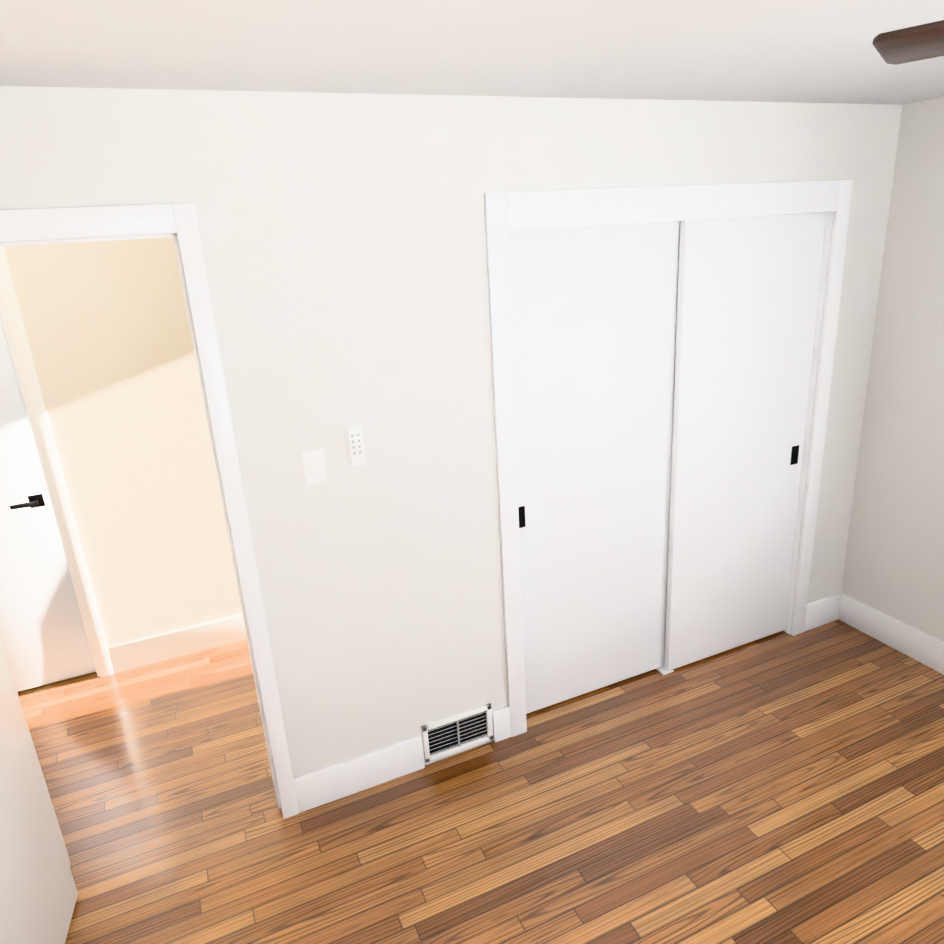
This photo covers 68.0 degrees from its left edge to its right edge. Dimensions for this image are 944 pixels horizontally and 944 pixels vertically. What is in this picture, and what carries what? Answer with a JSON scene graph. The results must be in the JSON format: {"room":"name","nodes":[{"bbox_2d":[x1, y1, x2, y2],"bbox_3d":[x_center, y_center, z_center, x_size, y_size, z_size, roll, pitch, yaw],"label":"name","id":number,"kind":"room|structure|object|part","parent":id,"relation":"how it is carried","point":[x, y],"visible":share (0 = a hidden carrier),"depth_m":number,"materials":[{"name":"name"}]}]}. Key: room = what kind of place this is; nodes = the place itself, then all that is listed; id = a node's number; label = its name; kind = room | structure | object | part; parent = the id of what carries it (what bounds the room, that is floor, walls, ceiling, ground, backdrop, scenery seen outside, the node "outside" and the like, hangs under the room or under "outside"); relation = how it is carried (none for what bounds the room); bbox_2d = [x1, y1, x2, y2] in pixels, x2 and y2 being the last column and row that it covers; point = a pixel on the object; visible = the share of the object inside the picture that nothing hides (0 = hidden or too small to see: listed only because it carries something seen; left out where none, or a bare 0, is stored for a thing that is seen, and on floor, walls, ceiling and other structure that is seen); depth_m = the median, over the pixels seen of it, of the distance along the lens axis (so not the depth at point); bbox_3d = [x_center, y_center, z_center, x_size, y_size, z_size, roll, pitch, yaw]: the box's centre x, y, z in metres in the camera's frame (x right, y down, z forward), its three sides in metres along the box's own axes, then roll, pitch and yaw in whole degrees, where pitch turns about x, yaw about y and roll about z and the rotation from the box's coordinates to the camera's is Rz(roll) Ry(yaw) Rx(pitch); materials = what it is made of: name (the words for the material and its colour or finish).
{"room":"empty bedroom","nodes":[
{"label":"empty bedroom","id":0,"kind":"room"},
{"bbox_2d":[4,238,241,646],"bbox_3d":[-2.170,-0.094,3.143,3.420,2.400,0.180,-11,20,-22],"label":"wall","id":1,"kind":"structure","parent":0,"point":[107,327],"depth_m":3.26,"materials":[{"name":"beige paint"}]},
{"bbox_2d":[0,313,95,691],"bbox_3d":[-2.279,0.116,3.087,0.710,2.031,0.082,-11,20,-22],"label":"hall door","id":2,"kind":"structure","parent":1,"relation":"in","point":[43,637],"depth_m":3.30,"materials":[{"name":"white wood"}]},
{"bbox_2d":[0,247,113,676],"bbox_3d":[-2.287,0.077,3.096,0.860,2.120,0.138,-11,20,-22],"label":"door frame","id":3,"kind":"structure","parent":1,"relation":"attached to","point":[17,339],"depth_m":3.17,"materials":[{"name":"white wood"}]},
{"bbox_2d":[108,614,246,673],"bbox_3d":[-1.162,0.818,3.784,1.435,0.150,0.016,-11,20,-22],"label":"baseboard","id":4,"kind":"structure","parent":1,"relation":"attached to","point":[193,639],"depth_m":3.63,"materials":[{"name":"white wood"}]},
{"bbox_2d":[0,86,901,778],"bbox_3d":[0.165,-0.067,2.648,3.860,2.400,0.120,-11,20,-22],"label":"wall","id":5,"kind":"structure","parent":0,"point":[342,238],"depth_m":2.31,"materials":[{"name":"beige paint"}]},
{"bbox_2d":[0,646,77,943],"bbox_3d":[-1.273,0.538,1.667,0.035,2.028,0.700,-9,19,-15],"label":"room door","id":6,"kind":"structure","parent":5,"relation":"in","point":[38,893],"depth_m":2.01,"materials":[{"name":"white wood"}]},
{"bbox_2d":[0,203,298,865],"bbox_3d":[-1.107,0.319,2.173,0.824,2.120,0.156,-11,20,-22],"label":"door frame","id":7,"kind":"structure","parent":5,"relation":"attached to","point":[178,223],"depth_m":2.07,"materials":[{"name":"white wood"}]},
{"bbox_2d":[301,449,326,485],"bbox_3d":[-0.510,-0.013,2.274,0.070,0.115,0.012,-11,20,-22],"label":"switch plate","id":8,"kind":"object","parent":5,"relation":"attached to","point":[314,467],"visible":1,"depth_m":2.27,"materials":[{"name":"white plastic"}]},
{"bbox_2d":[344,424,365,466],"bbox_3d":[-0.382,-0.084,2.307,0.060,0.140,0.020,-11,20,-22],"label":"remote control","id":9,"kind":"object","parent":5,"relation":"attached to","point":[354,438],"visible":1,"depth_m":2.30,"materials":[{"name":"white plastic"}]},
{"bbox_2d":[293,735,424,812],"bbox_3d":[-0.421,1.149,2.674,0.499,0.150,0.016,-11,20,-22],"label":"baseboard","id":10,"kind":"structure","parent":5,"relation":"attached to","point":[317,788],"depth_m":2.66,"materials":[{"name":"white wood"}]},
{"bbox_2d":[421,703,492,762],"bbox_3d":[-0.055,1.048,2.815,0.300,0.170,0.014,-11,20,-22],"label":"air vent","id":11,"kind":"object","parent":5,"relation":"in","point":[441,738],"visible":1,"depth_m":2.81,"materials":[{"name":"white plastic"}]},
{"bbox_2d":[508,221,679,713],"bbox_3d":[0.503,0.032,2.868,0.806,2.010,0.036,-11,20,-22],"label":"closet door","id":12,"kind":"structure","parent":5,"relation":"in","point":[594,318],"depth_m":2.81,"materials":[{"name":"white wood"}]},
{"bbox_3d":[0.189,0.178,2.748,0.042,0.088,0.002,-11,20,-22],"label":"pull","id":13,"kind":"part","parent":12,"relation":"part of","materials":[{"name":"black metal"}]},
{"bbox_2d":[484,179,852,736],"bbox_3d":[0.834,-0.062,2.952,1.662,2.120,0.138,-11,20,-22],"label":"trim","id":14,"kind":"structure","parent":5,"relation":"attached to","point":[505,212],"depth_m":2.66,"materials":[{"name":"white wood"}]},
{"bbox_2d":[664,212,825,670],"bbox_3d":[1.190,-0.089,3.104,0.732,2.010,0.036,-11,20,-22],"label":"closet door","id":15,"kind":"structure","parent":5,"relation":"in","point":[748,292],"depth_m":3.04,"materials":[{"name":"white wood"}]},
{"bbox_3d":[1.487,-0.078,3.227,0.042,0.088,0.002,-11,20,-22],"label":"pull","id":16,"kind":"part","parent":15,"relation":"part of","materials":[{"name":"black metal"}]},
{"bbox_2d":[0,0,943,104],"bbox_3d":[-0.127,-0.721,0.727,5.580,0.100,5.840,-11,20,-22],"label":"ceiling","id":17,"kind":"structure","parent":0,"point":[811,51],"depth_m":1.60,"materials":[{"name":"paint"}]},
{"bbox_2d":[872,20,943,64],"bbox_3d":[0.960,-0.512,0.495,1.160,0.270,1.198,-11,20,-22],"label":"fan","id":18,"kind":"object","parent":17,"relation":"hanging from","point":[912,44],"visible":1,"depth_m":0.92,"materials":[{"name":"brown wood"}]},
{"bbox_2d":[18,619,943,943],"bbox_3d":[0.015,1.644,1.527,5.580,0.100,5.840,-11,20,-22],"label":"floor","id":19,"kind":"structure","parent":0,"point":[780,787],"depth_m":2.53,"materials":[{"name":"brown wood"}]},
{"bbox_2d":[841,97,943,641],"bbox_3d":[2.587,0.073,1.806,0.120,2.400,5.080,-11,20,-22],"label":"wall","id":20,"kind":"structure","parent":0,"point":[894,564],"depth_m":3.10,"materials":[{"name":"beige paint"}]},
{"bbox_2d":[828,592,943,674],"bbox_3d":[2.734,1.247,1.826,0.020,0.150,4.120,-11,20,-22],"label":"baseboard","id":21,"kind":"structure","parent":20,"relation":"attached to","point":[912,642],"depth_m":3.36,"materials":[{"name":"white wood"}]}
]}

